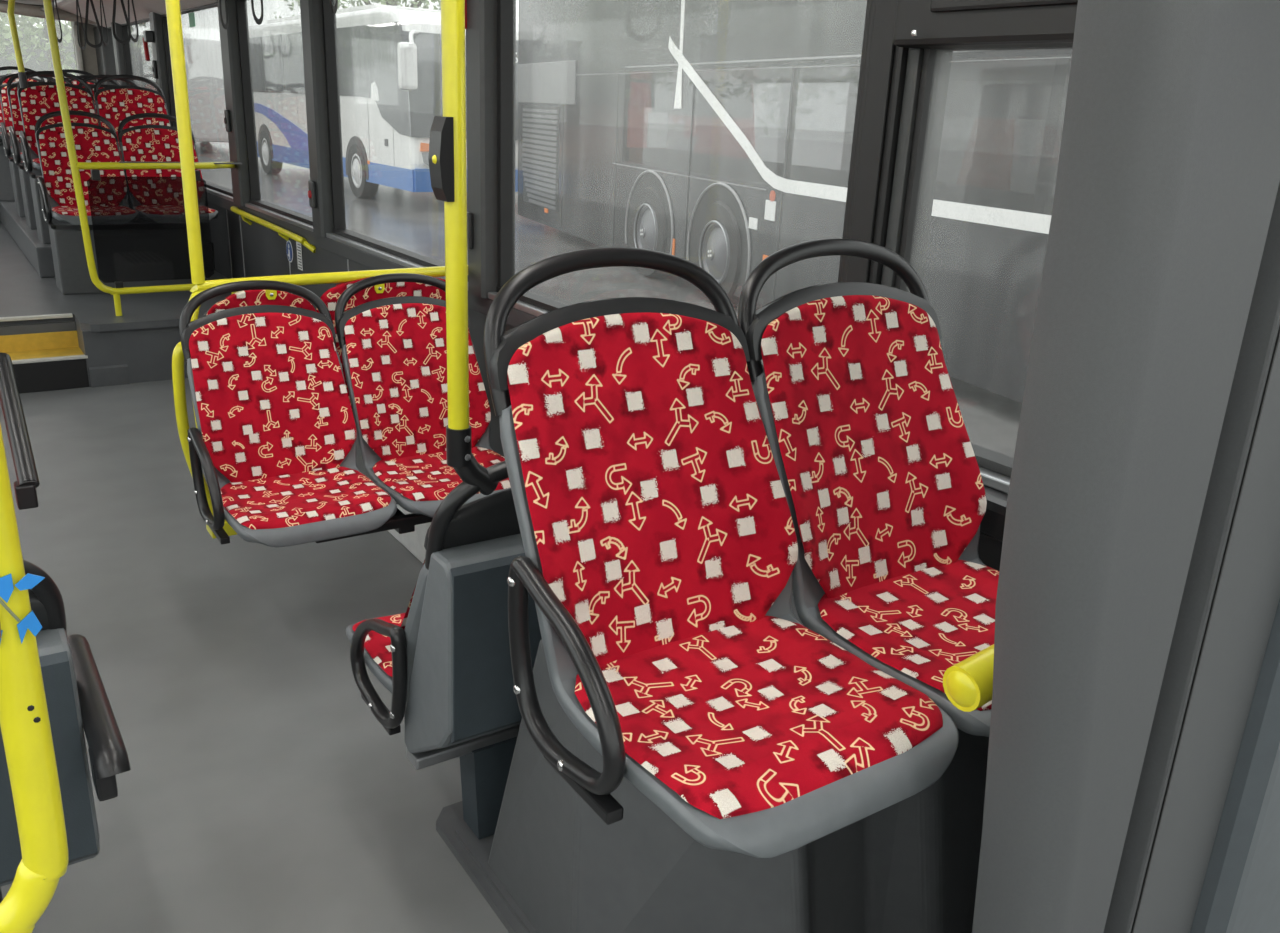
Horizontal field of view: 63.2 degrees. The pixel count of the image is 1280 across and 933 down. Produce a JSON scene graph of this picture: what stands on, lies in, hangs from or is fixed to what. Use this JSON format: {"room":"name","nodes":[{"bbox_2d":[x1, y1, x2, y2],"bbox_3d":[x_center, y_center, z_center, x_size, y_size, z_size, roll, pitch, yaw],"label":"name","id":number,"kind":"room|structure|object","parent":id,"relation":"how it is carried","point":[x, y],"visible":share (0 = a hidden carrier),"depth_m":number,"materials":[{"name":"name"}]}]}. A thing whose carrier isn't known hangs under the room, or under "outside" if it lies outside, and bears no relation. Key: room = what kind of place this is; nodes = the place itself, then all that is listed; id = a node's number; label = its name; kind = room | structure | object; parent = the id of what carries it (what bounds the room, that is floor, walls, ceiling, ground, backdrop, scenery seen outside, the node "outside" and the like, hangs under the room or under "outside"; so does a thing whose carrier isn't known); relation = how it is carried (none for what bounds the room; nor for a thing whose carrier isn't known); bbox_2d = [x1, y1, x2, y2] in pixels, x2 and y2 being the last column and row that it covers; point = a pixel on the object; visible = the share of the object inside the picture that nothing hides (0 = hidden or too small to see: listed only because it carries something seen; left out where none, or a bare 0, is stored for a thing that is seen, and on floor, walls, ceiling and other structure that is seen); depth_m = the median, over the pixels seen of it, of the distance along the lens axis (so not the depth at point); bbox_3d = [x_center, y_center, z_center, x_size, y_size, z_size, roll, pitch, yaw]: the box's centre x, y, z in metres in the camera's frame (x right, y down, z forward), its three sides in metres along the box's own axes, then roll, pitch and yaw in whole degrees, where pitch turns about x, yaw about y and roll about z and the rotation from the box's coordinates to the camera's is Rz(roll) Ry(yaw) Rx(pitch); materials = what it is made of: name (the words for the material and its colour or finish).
{"room":"vehicle interior","nodes":[
{"label":"vehicle interior","id":0,"kind":"room"},
{"bbox_2d":[4,0,54,4],"bbox_3d":[-2.309,-2.010,3.378,3.180,0.050,15.400,-10,23,-32],"label":"ceiling","id":1,"kind":"structure","parent":0,"point":[33,2],"depth_m":9.35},
{"bbox_2d":[7,0,27,87],"bbox_3d":[-4.073,-2.862,6.809,0.094,0.724,0.044,-10,23,-32],"label":"pole","id":2,"kind":"object","parent":1,"relation":"attached to","point":[11,3],"visible":1,"depth_m":6.82,"materials":[{"name":"yellow metal"}]},
{"bbox_2d":[0,424,68,932],"bbox_3d":[-0.608,-0.214,0.638,0.339,1.422,0.041,-10,23,-32],"label":"tube","id":3,"kind":"object","parent":1,"relation":"attached to","point":[24,717],"visible":1,"depth_m":0.86,"materials":[{"name":"yellow metal"}]},
{"bbox_2d":[0,0,96,23],"bbox_3d":[-5.414,-4.085,9.310,1.006,0.160,0.095,-10,23,-32],"label":"ceiling beam","id":4,"kind":"structure","parent":1,"relation":"attached to","point":[20,8],"depth_m":9.29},
{"bbox_2d":[40,0,64,10],"bbox_3d":[-2.762,-2.750,5.666,0.028,0.074,9.700,-10,23,-32],"label":"rail","id":5,"kind":"object","parent":1,"relation":"attached to","point":[57,1],"visible":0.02,"depth_m":8.34,"materials":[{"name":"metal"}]},
{"bbox_2d":[76,0,85,49],"bbox_3d":[-4.075,-3.240,7.564,0.040,0.390,0.149,0,19,-7],"label":"strap","id":6,"kind":"object","parent":5,"relation":"hanging from","point":[77,2],"visible":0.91,"depth_m":7.54,"materials":[{"name":"black plastic"}]},
{"bbox_2d":[84,0,102,47],"bbox_3d":[-3.743,-3.065,7.096,0.040,0.390,0.149,10,20,20],"label":"strap","id":7,"kind":"object","parent":5,"relation":"hanging from","point":[87,1],"visible":0.98,"depth_m":7.09,"materials":[{"name":"black plastic"}]},
{"bbox_2d":[112,0,130,43],"bbox_3d":[-3.104,-2.729,6.201,0.040,0.390,0.149,8,20,14],"label":"strap","id":8,"kind":"object","parent":5,"relation":"hanging from","point":[117,39],"visible":0.91,"depth_m":6.21,"materials":[{"name":"black plastic"}]},
{"bbox_2d":[128,0,138,41],"bbox_3d":[-2.882,-2.612,5.889,0.040,0.390,0.149,0,19,-7],"label":"strap","id":9,"kind":"object","parent":5,"relation":"hanging from","point":[131,36],"visible":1,"depth_m":5.91,"materials":[{"name":"black plastic"}]},
{"bbox_2d":[251,0,263,24],"bbox_3d":[-1.423,-1.843,3.841,0.040,0.390,0.149,1,19,-4],"label":"strap","id":10,"kind":"object","parent":5,"relation":"hanging from","point":[259,21],"visible":1,"depth_m":3.89,"materials":[{"name":"black plastic"}]},
{"bbox_2d":[52,0,216,27],"bbox_3d":[-2.513,-2.758,5.873,0.420,0.170,10.050,-10,23,-32],"label":"cove","id":11,"kind":"object","parent":1,"relation":"attached to","point":[143,8],"visible":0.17,"depth_m":8.13,"materials":[{"name":"plastic"}]},
{"bbox_2d":[71,21,98,81],"bbox_3d":[-5.405,-3.576,10.311,0.220,1.750,0.250,-10,23,-32],"label":"wall","id":12,"kind":"structure","parent":0,"point":[89,57],"depth_m":10.05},
{"bbox_2d":[72,25,83,75],"bbox_3d":[-5.399,-3.778,10.052,0.050,0.900,0.060,-10,23,-32],"label":"trim","id":13,"kind":"structure","parent":12,"relation":"attached to","point":[78,52],"depth_m":9.96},
{"bbox_2d":[0,321,187,386],"bbox_3d":[-3.850,-0.756,6.057,3.030,0.310,1.650,-10,23,-32],"label":"platform","id":14,"kind":"object","parent":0,"point":[147,353],"visible":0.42,"depth_m":5.78,"materials":[{"name":"plastic"}]},
{"bbox_2d":[93,26,116,84],"bbox_3d":[-5.187,-3.646,10.150,0.110,1.195,0.600,-10,23,-32],"label":"column","id":15,"kind":"structure","parent":0,"point":[106,65],"depth_m":9.83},
{"bbox_2d":[0,201,214,279],"bbox_3d":[-5.496,-1.739,8.335,3.030,0.550,4.300,-10,23,-32],"label":"floor","id":16,"kind":"structure","parent":0,"point":[23,255],"depth_m":7.43,"materials":[{"name":"plastic"}]},
{"bbox_2d":[0,143,21,200],"bbox_3d":[-5.542,-2.691,9.499,1.350,0.490,0.320,-10,23,-32],"label":"frame","id":17,"kind":"object","parent":16,"relation":"on","point":[6,187],"visible":0.02,"depth_m":9.27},
{"bbox_2d":[0,66,44,138],"bbox_3d":[-5.551,-3.259,9.353,0.464,0.638,0.643,-10,23,-32],"label":"seat","id":18,"kind":"object","parent":17,"relation":"on","point":[5,67],"visible":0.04,"depth_m":9.46,"materials":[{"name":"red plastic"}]},
{"bbox_2d":[0,77,38,122],"bbox_3d":[-5.644,-3.291,9.489,0.458,0.490,0.220,-10,23,-32],"label":"cushion","id":19,"kind":"object","parent":18,"relation":"on","point":[30,79],"depth_m":9.43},
{"bbox_2d":[47,69,98,84],"bbox_3d":[-5.162,-3.328,9.604,0.464,0.638,0.643,-10,23,-32],"label":"seat","id":20,"kind":"object","parent":17,"relation":"on","point":[75,82],"visible":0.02,"depth_m":9.75,"materials":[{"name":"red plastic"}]},
{"bbox_2d":[64,80,93,84],"bbox_3d":[-5.256,-3.359,9.741,0.458,0.490,0.220,-10,23,-32],"label":"cushion","id":21,"kind":"object","parent":20,"relation":"on","point":[75,82],"depth_m":9.74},
{"bbox_2d":[9,160,24,216],"bbox_3d":[-4.658,-2.287,8.547,0.840,0.420,0.320,-10,23,-32],"label":"frame","id":22,"kind":"object","parent":16,"relation":"on","point":[15,177],"visible":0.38,"depth_m":8.23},
{"bbox_2d":[0,72,55,160],"bbox_3d":[-4.828,-2.795,8.309,0.494,0.677,0.643,-10,23,-32],"label":"seat","id":23,"kind":"object","parent":22,"relation":"on","point":[4,126],"visible":0.07,"depth_m":8.32,"materials":[{"name":"red fabric"}]},
{"bbox_2d":[1,86,12,135],"bbox_3d":[-4.908,-2.847,8.447,0.458,0.490,0.220,-10,23,-32],"label":"cushion","id":24,"kind":"object","parent":23,"relation":"on","point":[5,106],"depth_m":8.32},
{"bbox_2d":[30,176,72,243],"bbox_3d":[-3.714,-1.790,7.223,0.840,0.420,0.320,-10,23,-32],"label":"frame","id":25,"kind":"object","parent":16,"relation":"on","point":[42,226],"visible":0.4,"depth_m":6.93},
{"bbox_2d":[17,71,98,177],"bbox_3d":[-3.885,-2.298,6.985,0.494,0.677,0.643,-10,23,-32],"label":"seat","id":26,"kind":"object","parent":25,"relation":"on","point":[39,99],"visible":0.32,"depth_m":7.07,"materials":[{"name":"red fabric"}]},
{"bbox_2d":[20,85,98,155],"bbox_3d":[-3.965,-2.350,7.123,0.458,0.490,0.221,-10,23,-32],"label":"cushion","id":27,"kind":"object","parent":26,"relation":"on","point":[36,101],"depth_m":7.08,"materials":[{"name":"fabric"}]},
{"bbox_2d":[94,75,170,157],"bbox_3d":[-3.484,-2.386,7.237,0.464,0.638,0.643,-10,23,-32],"label":"seat","id":28,"kind":"object","parent":25,"relation":"on","point":[113,103],"visible":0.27,"depth_m":7.36,"materials":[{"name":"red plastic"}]},
{"bbox_2d":[18,167,124,228],"bbox_3d":[-4.186,-2.038,7.885,0.840,0.420,0.320,-10,23,-32],"label":"frame","id":29,"kind":"object","parent":16,"relation":"on","point":[24,176],"visible":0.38,"depth_m":7.56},
{"bbox_2d":[7,71,72,168],"bbox_3d":[-4.356,-2.546,7.647,0.494,0.677,0.643,-10,23,-32],"label":"seat","id":30,"kind":"object","parent":29,"relation":"on","point":[14,130],"visible":0.1,"depth_m":7.66,"materials":[{"name":"red fabric"}]},
{"bbox_2d":[10,87,23,142],"bbox_3d":[-4.437,-2.598,7.785,0.458,0.490,0.220,-10,23,-32],"label":"cushion","id":31,"kind":"object","parent":30,"relation":"on","point":[17,126],"depth_m":7.66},
{"bbox_2d":[78,75,138,121],"bbox_3d":[-3.956,-2.635,7.899,0.464,0.638,0.643,-10,23,-32],"label":"seat","id":32,"kind":"object","parent":29,"relation":"on","point":[94,77],"visible":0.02,"depth_m":8.00,"materials":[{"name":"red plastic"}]},
{"bbox_2d":[111,22,127,85],"bbox_3d":[-4.626,-3.352,9.367,0.105,1.195,0.215,-10,23,-32],"label":"column","id":33,"kind":"structure","parent":0,"point":[118,47],"depth_m":9.19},
{"bbox_2d":[149,12,171,126],"bbox_3d":[-3.627,-2.826,7.965,0.105,1.195,0.215,-10,23,-32],"label":"column","id":34,"kind":"structure","parent":0,"point":[155,19],"depth_m":7.79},
{"bbox_2d":[142,30,153,60],"bbox_3d":[-3.685,-3.155,7.807,0.066,0.214,0.116,-10,23,-32],"label":"hammer","id":35,"kind":"object","parent":34,"relation":"attached to","point":[148,35],"visible":1,"depth_m":7.76,"materials":[{"name":"red plastic"}]},
{"bbox_2d":[217,0,250,206],"bbox_3d":[-2.431,-2.196,6.287,0.105,1.195,0.245,-10,23,-32],"label":"column","id":36,"kind":"structure","parent":0,"point":[229,41],"depth_m":6.21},
{"bbox_2d":[0,378,508,932],"bbox_3d":[-0.771,1.031,1.828,3.080,0.060,9.500,-10,23,-32],"label":"floor","id":37,"kind":"structure","parent":0,"point":[261,792],"depth_m":2.78,"materials":[{"name":"grey plastic"}]},
{"bbox_2d":[0,313,129,393],"bbox_3d":[-3.386,-0.604,5.604,1.070,0.356,0.360,-10,23,-32],"label":"steps","id":38,"kind":"structure","parent":37,"relation":"on","point":[49,361],"depth_m":5.67,"materials":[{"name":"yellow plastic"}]},
{"bbox_2d":[387,504,430,562],"bbox_3d":[-0.641,0.210,3.795,0.350,0.228,0.700,-10,23,-32],"label":"heater","id":39,"kind":"object","parent":37,"relation":"on","point":[414,541],"visible":0.02,"depth_m":3.75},
{"bbox_2d":[406,724,519,838],"bbox_3d":[-0.097,0.645,2.458,0.930,0.247,0.080,-10,23,-32],"label":"support","id":40,"kind":"object","parent":37,"relation":"on","point":[485,761],"visible":0.41,"depth_m":2.26,"materials":[{"name":"metal"}]},
{"bbox_2d":[346,461,541,753],"bbox_3d":[-0.344,0.208,2.236,0.494,0.692,0.664,-10,23,-32],"label":"seat","id":41,"kind":"object","parent":40,"relation":"on","point":[447,657],"visible":0.62,"depth_m":1.93,"materials":[{"name":"grey plastic"}]},
{"bbox_2d":[352,613,404,676],"bbox_3d":[-0.407,0.398,2.414,0.444,0.052,0.374,-10,23,-32],"label":"seat cushion","id":42,"kind":"object","parent":41,"relation":"on","point":[376,651],"depth_m":2.31,"materials":[{"name":"fabric"}]},
{"bbox_2d":[401,560,424,629],"bbox_3d":[-0.244,0.245,2.120,0.458,0.490,0.221,-10,23,-32],"label":"cushion","id":43,"kind":"object","parent":41,"relation":"on","point":[414,618],"depth_m":1.98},
{"bbox_2d":[428,0,498,495],"bbox_3d":[-0.274,-0.578,1.621,0.112,1.342,0.048,-10,23,-32],"label":"pole","id":44,"kind":"object","parent":41,"relation":"attached to","point":[447,142],"visible":1,"depth_m":1.66,"materials":[{"name":"yellow metal"}]},
{"bbox_2d":[436,591,988,932],"bbox_3d":[0.269,0.599,2.021,0.913,0.722,1.300,-10,23,-32],"label":"plinth","id":45,"kind":"object","parent":37,"relation":"on","point":[550,863],"visible":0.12,"depth_m":1.85,"materials":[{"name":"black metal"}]},
{"bbox_2d":[484,247,958,857],"bbox_3d":[0.095,0.076,1.455,0.495,0.677,0.645,-10,23,-32],"label":"seat","id":46,"kind":"object","parent":45,"relation":"on","point":[659,539],"visible":1,"depth_m":1.51,"materials":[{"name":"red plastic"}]},
{"bbox_2d":[507,312,797,665],"bbox_3d":[0.016,0.025,1.593,0.458,0.490,0.221,-10,23,-32],"label":"cushion","id":47,"kind":"object","parent":46,"relation":"on","point":[649,497],"depth_m":1.58,"materials":[{"name":"fabric"}]},
{"bbox_2d":[574,615,942,818],"bbox_3d":[0.157,0.339,1.460,0.444,0.052,0.374,-10,23,-32],"label":"seat cushion","id":48,"kind":"object","parent":46,"relation":"on","point":[720,716],"depth_m":1.41,"materials":[{"name":"fabric"}]},
{"bbox_2d":[738,239,998,736],"bbox_3d":[0.496,-0.013,1.708,0.463,0.637,0.644,-10,23,-32],"label":"seat","id":49,"kind":"object","parent":45,"relation":"on","point":[878,469],"visible":0.65,"depth_m":1.80,"materials":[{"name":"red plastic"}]},
{"bbox_2d":[761,295,986,597],"bbox_3d":[0.403,-0.043,1.843,0.458,0.490,0.221,-10,23,-32],"label":"cushion","id":50,"kind":"object","parent":49,"relation":"on","point":[878,469],"depth_m":1.83,"materials":[{"name":"fabric"}]},
{"bbox_2d":[818,560,998,710],"bbox_3d":[0.544,0.270,1.710,0.444,0.052,0.374,-10,23,-32],"label":"seat cushion","id":51,"kind":"object","parent":49,"relation":"on","point":[911,621],"depth_m":1.71,"materials":[{"name":"fabric"}]},
{"bbox_2d":[943,0,1279,932],"bbox_3d":[0.690,0.059,1.294,0.838,2.249,0.245,-10,23,-32],"label":"wall panel","id":52,"kind":"object","parent":37,"relation":"on","point":[1133,774],"depth_m":1.10,"materials":[{"name":"plastic"}]},
{"bbox_3d":[-1.854,0.464,2.705,0.240,0.350,0.160,-10,23,-32],"label":"pedestal","id":53,"kind":"object","parent":37,"relation":"on","visible":0},
{"bbox_2d":[0,353,39,556],"bbox_3d":[-1.821,-0.047,2.579,0.516,0.637,0.653,-10,23,-32],"label":"seat","id":54,"kind":"object","parent":53,"relation":"on","point":[26,484],"visible":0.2,"depth_m":2.54,"materials":[{"name":"grey plastic"}]},
{"bbox_2d":[300,0,332,236],"bbox_3d":[-1.552,-1.732,5.053,0.105,1.195,0.195,-10,23,-32],"label":"column","id":55,"kind":"structure","parent":0,"point":[311,10],"depth_m":5.00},
{"bbox_2d":[308,180,316,207],"bbox_3d":[-1.624,-1.346,5.143,0.031,0.130,0.064,-10,23,-32],"label":"switch","id":56,"kind":"object","parent":55,"relation":"attached to","point":[311,184],"visible":1,"depth_m":5.13,"materials":[{"name":"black plastic"}]},
{"bbox_2d":[207,192,536,456],"bbox_3d":[-1.103,-1.074,4.589,0.110,2.100,15.400,-10,23,-32],"label":"wall","id":57,"kind":"structure","parent":0,"point":[264,250],"depth_m":5.75,"materials":[{"name":"plastic"}]},
{"bbox_2d":[0,271,237,331],"bbox_3d":[-3.833,-0.916,5.987,3.030,0.040,1.685,-10,23,-32],"label":"raised floor","id":58,"kind":"structure","parent":57,"relation":"attached to","point":[93,312],"depth_m":6.08,"materials":[{"name":"plastic"}]},
{"bbox_2d":[49,225,206,294],"bbox_3d":[-3.252,-1.335,6.632,0.840,0.385,0.320,-10,23,-32],"label":"frame","id":59,"kind":"object","parent":58,"relation":"on","point":[72,275],"visible":0.4,"depth_m":6.35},
{"bbox_2d":[35,110,124,228],"bbox_3d":[-3.423,-1.827,6.399,0.494,0.677,0.643,-10,23,-32],"label":"seat","id":60,"kind":"object","parent":59,"relation":"on","point":[93,143],"visible":0.61,"depth_m":6.47,"materials":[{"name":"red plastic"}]},
{"bbox_2d":[52,206,90,215],"bbox_3d":[-3.362,-1.565,6.404,0.444,0.052,0.374,-10,23,-32],"label":"seat cushion","id":61,"kind":"object","parent":60,"relation":"on","point":[56,210],"depth_m":6.26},
{"bbox_2d":[39,126,124,205],"bbox_3d":[-3.503,-1.879,6.537,0.458,0.490,0.221,-10,23,-32],"label":"cushion","id":62,"kind":"object","parent":60,"relation":"on","point":[92,143],"depth_m":6.49,"materials":[{"name":"fabric"}]},
{"bbox_2d":[118,113,217,220],"bbox_3d":[-3.022,-1.915,6.651,0.464,0.638,0.643,-10,23,-32],"label":"seat","id":63,"kind":"object","parent":59,"relation":"on","point":[142,143],"visible":0.32,"depth_m":6.75,"materials":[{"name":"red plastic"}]},
{"bbox_2d":[122,128,202,178],"bbox_3d":[-3.116,-1.947,6.788,0.458,0.490,0.221,-10,23,-32],"label":"cushion","id":64,"kind":"object","parent":63,"relation":"on","point":[138,144],"depth_m":6.76,"materials":[{"name":"fabric"}]},
{"bbox_2d":[43,0,241,315],"bbox_3d":[-2.763,-1.877,5.935,1.041,1.899,0.606,-10,23,-32],"label":"rail","id":65,"kind":"object","parent":58,"relation":"on","point":[139,223],"depth_m":5.77,"materials":[{"name":"yellow metal"}]},
{"bbox_2d":[121,26,134,85],"bbox_3d":[-4.597,-3.369,9.375,0.056,1.165,0.245,-10,23,-32],"label":"trim","id":66,"kind":"structure","parent":57,"relation":"attached to","point":[127,47],"depth_m":9.18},
{"bbox_2d":[162,16,176,127],"bbox_3d":[-3.598,-2.843,7.973,0.056,1.165,0.245,-10,23,-32],"label":"trim","id":67,"kind":"structure","parent":57,"relation":"attached to","point":[164,19],"depth_m":7.81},
{"bbox_2d":[235,0,260,199],"bbox_3d":[-2.402,-2.213,6.295,0.056,1.165,0.275,-10,23,-32],"label":"trim","id":68,"kind":"structure","parent":57,"relation":"attached to","point":[241,5],"depth_m":6.18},
{"bbox_2d":[230,206,315,252],"bbox_3d":[-2.145,-1.384,6.014,0.089,0.101,1.542,-10,23,-32],"label":"wall handrail","id":69,"kind":"object","parent":57,"relation":"attached to","point":[282,232],"visible":0.96,"depth_m":5.80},
{"bbox_2d":[226,210,348,293],"bbox_3d":[-1.793,-0.828,5.671,0.005,0.775,3.508,-10,23,-32],"label":"trim","id":70,"kind":"structure","parent":57,"relation":"attached to","point":[226,210],"depth_m":6.72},
{"bbox_2d":[296,241,302,270],"bbox_3d":[-1.863,-1.152,5.688,0.003,0.150,0.084,-10,23,-32],"label":"label","id":71,"kind":"object","parent":57,"relation":"attached to","point":[299,250],"visible":0.98,"depth_m":5.68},
{"bbox_2d":[322,0,345,228],"bbox_3d":[-1.523,-1.749,5.060,0.056,1.165,0.225,-10,23,-32],"label":"trim","id":72,"kind":"structure","parent":57,"relation":"attached to","point":[329,19],"depth_m":4.98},
{"bbox_2d":[316,503,432,542],"bbox_3d":[-0.651,0.118,3.311,0.920,0.055,0.250,-10,23,-32],"label":"beam","id":73,"kind":"structure","parent":57,"relation":"attached to","point":[402,523],"depth_m":3.13,"materials":[{"name":"black metal"}]},
{"bbox_2d":[179,280,396,546],"bbox_3d":[-1.060,-0.164,3.083,0.495,0.677,0.645,-10,23,-32],"label":"seat","id":74,"kind":"object","parent":73,"relation":"on","point":[274,440],"visible":1,"depth_m":3.17,"materials":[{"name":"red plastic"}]},
{"bbox_2d":[189,313,356,482],"bbox_3d":[-1.140,-0.216,3.222,0.458,0.490,0.221,-10,23,-32],"label":"cushion","id":75,"kind":"object","parent":74,"relation":"on","point":[271,403],"depth_m":3.21,"materials":[{"name":"fabric"}]},
{"bbox_2d":[220,466,390,528],"bbox_3d":[-0.998,0.098,3.089,0.444,0.052,0.374,-10,23,-32],"label":"seat cushion","id":76,"kind":"object","parent":74,"relation":"on","point":[283,497],"depth_m":3.05,"materials":[{"name":"fabric"}]},
{"bbox_2d":[497,0,515,287],"bbox_3d":[-0.507,-1.214,3.635,0.056,1.165,0.205,-10,23,-32],"label":"window frame","id":77,"kind":"structure","parent":57,"relation":"attached to","point":[506,9],"depth_m":3.56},
{"bbox_2d":[107,2,1013,477],"bbox_3d":[-1.082,-1.517,4.437,0.059,1.183,15.400,-10,23,-32],"label":"trim","id":78,"kind":"structure","parent":57,"relation":"attached to","point":[991,460],"depth_m":4.42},
{"bbox_2d":[206,187,1009,493],"bbox_3d":[-2.183,-1.503,6.110,0.085,0.022,11.580,-10,23,-32],"label":"sill","id":79,"kind":"structure","parent":57,"relation":"attached to","point":[994,480],"depth_m":4.46,"materials":[{"name":"metal"}]},
{"bbox_2d":[881,48,922,287],"bbox_3d":[0.542,-0.437,2.157,0.075,0.805,0.035,-10,23,-32],"label":"trim","id":80,"kind":"structure","parent":57,"relation":"attached to","point":[915,55],"depth_m":2.07,"materials":[{"name":"metal"}]},
{"bbox_2d":[894,48,952,292],"bbox_3d":[0.559,-0.431,2.141,0.065,0.805,0.018,-10,23,-32],"label":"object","id":81,"kind":"structure","parent":57,"relation":"attached to","point":[936,63],"depth_m":2.07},
{"bbox_2d":[978,485,1007,570],"bbox_3d":[0.715,0.214,1.992,0.095,0.305,0.285,-10,23,-32],"label":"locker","id":82,"kind":"object","parent":57,"relation":"attached to","point":[992,524],"visible":0.02,"depth_m":1.97,"materials":[{"name":"black plastic"}]},
{"bbox_2d":[335,273,510,517],"bbox_3d":[-0.656,-0.254,3.338,0.463,0.637,0.644,-10,23,-32],"label":"seat","id":83,"kind":"object","parent":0,"point":[394,349],"visible":0.66,"depth_m":3.42,"materials":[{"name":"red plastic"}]},
{"bbox_2d":[344,303,490,459],"bbox_3d":[-0.749,-0.285,3.474,0.458,0.490,0.221,-10,23,-32],"label":"cushion","id":84,"kind":"object","parent":83,"relation":"on","point":[395,354],"depth_m":3.44,"materials":[{"name":"fabric"}]},
{"bbox_2d":[373,446,510,500],"bbox_3d":[-0.608,0.029,3.341,0.444,0.052,0.374,-10,23,-32],"label":"seat cushion","id":85,"kind":"object","parent":83,"relation":"on","point":[420,473],"depth_m":3.31,"materials":[{"name":"fabric"}]},
{"bbox_2d":[466,0,497,297],"bbox_3d":[-0.536,-1.197,3.627,0.105,1.195,0.175,-10,23,-32],"label":"column","id":86,"kind":"structure","parent":0,"point":[481,31],"depth_m":3.59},
{"bbox_2d":[172,266,445,538],"bbox_3d":[-1.038,-0.253,3.609,1.094,0.819,0.221,-10,23,-32],"label":"rail","id":87,"kind":"object","parent":86,"relation":"attached to","point":[346,279],"visible":0.11,"depth_m":3.49,"materials":[{"name":"yellow metal"}]},
{"bbox_2d":[165,0,204,283],"bbox_3d":[-1.385,-1.185,3.126,0.042,1.265,0.039,-10,23,-32],"label":"pole","id":88,"kind":"object","parent":87,"relation":"on","point":[173,11],"visible":1,"depth_m":3.17,"materials":[{"name":"metal"}]},
{"bbox_2d":[467,212,472,248],"bbox_3d":[-0.624,-0.848,3.731,0.031,0.130,0.064,-10,23,-32],"label":"switch","id":89,"kind":"object","parent":86,"relation":"attached to","point":[469,214],"visible":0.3,"depth_m":3.71,"materials":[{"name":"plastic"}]},
{"bbox_2d":[838,0,908,284],"bbox_3d":[0.503,-0.720,2.142,0.123,1.345,0.160,-10,23,-32],"label":"window frame","id":90,"kind":"structure","parent":0,"point":[883,65],"depth_m":2.10,"materials":[{"name":"metal"}]},
{"bbox_3d":[-1.042,-2.139,4.232,0.120,0.150,15.400,-10,23,-32],"label":"wall","id":91,"kind":"structure","parent":0,"visible":0},
{"bbox_2d":[893,0,1077,50],"bbox_3d":[0.909,-0.876,1.420,0.168,0.545,1.315,-10,23,-32],"label":"window frame","id":92,"kind":"structure","parent":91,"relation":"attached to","point":[953,25],"depth_m":1.81,"materials":[{"name":"metal"}]},
{"label":"outside","id":93,"kind":"structure","parent":0,"visible":0},
{"bbox_2d":[195,126,1021,457],"bbox_3d":[-8.451,-20.173,63.444,180.000,0.100,200.000,-10,23,-32],"label":"ground","id":94,"kind":"structure","parent":93,"point":[408,220],"depth_m":14.95,"materials":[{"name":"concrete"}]},
{"bbox_2d":[0,12,50,67],"bbox_3d":[-12.810,-8.856,18.403,5.071,7.340,5.395,-10,23,-32],"label":"leafy tree","id":95,"kind":"object","parent":94,"relation":"on","point":[23,19],"visible":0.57,"depth_m":19.83,"materials":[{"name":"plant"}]},
{"bbox_2d":[0,13,145,78],"bbox_3d":[-14.357,-11.787,25.074,5.529,8.419,5.148,17,24,36],"label":"leafy tree","id":96,"kind":"object","parent":94,"relation":"on","point":[66,30],"visible":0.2,"depth_m":25.46,"materials":[{"name":"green plant"}]},
{"bbox_2d":[0,26,153,86],"bbox_3d":[-18.769,-11.955,32.856,5.400,3.300,5.600,-10,23,-32],"label":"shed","id":97,"kind":"object","parent":94,"relation":"on","point":[141,67],"visible":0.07,"depth_m":30.49,"materials":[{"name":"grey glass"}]},
{"bbox_2d":[142,38,228,141],"bbox_3d":[-15.406,-12.501,35.047,2.644,3.198,11.000,-10,23,-32],"label":"bus","id":98,"kind":"object","parent":94,"relation":"on","point":[203,57],"visible":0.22,"depth_m":30.47,"materials":[{"name":"white metal"}]},
{"bbox_2d":[274,0,440,18],"bbox_3d":[-8.975,-17.107,38.361,9.440,10.326,8.654,16,23,35],"label":"leafy tree","id":99,"kind":"object","parent":94,"relation":"on","point":[415,4],"visible":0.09,"depth_m":37.98,"materials":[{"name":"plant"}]},
{"bbox_2d":[248,4,518,197],"bbox_3d":[-6.192,-7.859,22.413,2.882,3.408,12.920,-10,23,-32],"label":"coach","id":100,"kind":"object","parent":94,"relation":"on","point":[390,57],"visible":0.44,"depth_m":18.59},
{"bbox_2d":[397,30,418,89],"bbox_3d":[-3.642,-6.558,16.765,0.292,0.935,0.809,7,19,11],"label":"mirror","id":101,"kind":"object","parent":100,"relation":"attached to","point":[408,47],"depth_m":16.53,"materials":[{"name":"white paint"}]},
{"bbox_2d":[518,0,1071,402],"bbox_3d":[1.988,-3.582,10.114,2.594,3.993,14.320,-5,20,-22],"label":"bus","id":102,"kind":"object","parent":94,"relation":"on","point":[579,176],"visible":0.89,"depth_m":10.03,"materials":[{"name":"paint"}]},
{"bbox_2d":[522,105,559,211],"bbox_3d":[-1.456,-4.513,15.158,0.342,1.400,1.672,-10,23,-32],"label":"radiator grille","id":103,"kind":"object","parent":102,"relation":"attached to","point":[541,123],"depth_m":15.07,"materials":[{"name":"metal"}]},
{"bbox_3d":[-1.183,0.863,1.767,0.240,0.262,0.160,-10,23,-32],"label":"pedestal","id":104,"kind":"object","parent":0,"visible":0},
{"bbox_2d":[0,560,130,886],"bbox_3d":[-1.146,0.374,1.647,0.503,0.692,0.788,-10,23,-32],"label":"seat","id":105,"kind":"object","parent":104,"relation":"on","point":[77,700],"visible":0.48,"depth_m":1.53,"materials":[{"name":"grey plastic"}]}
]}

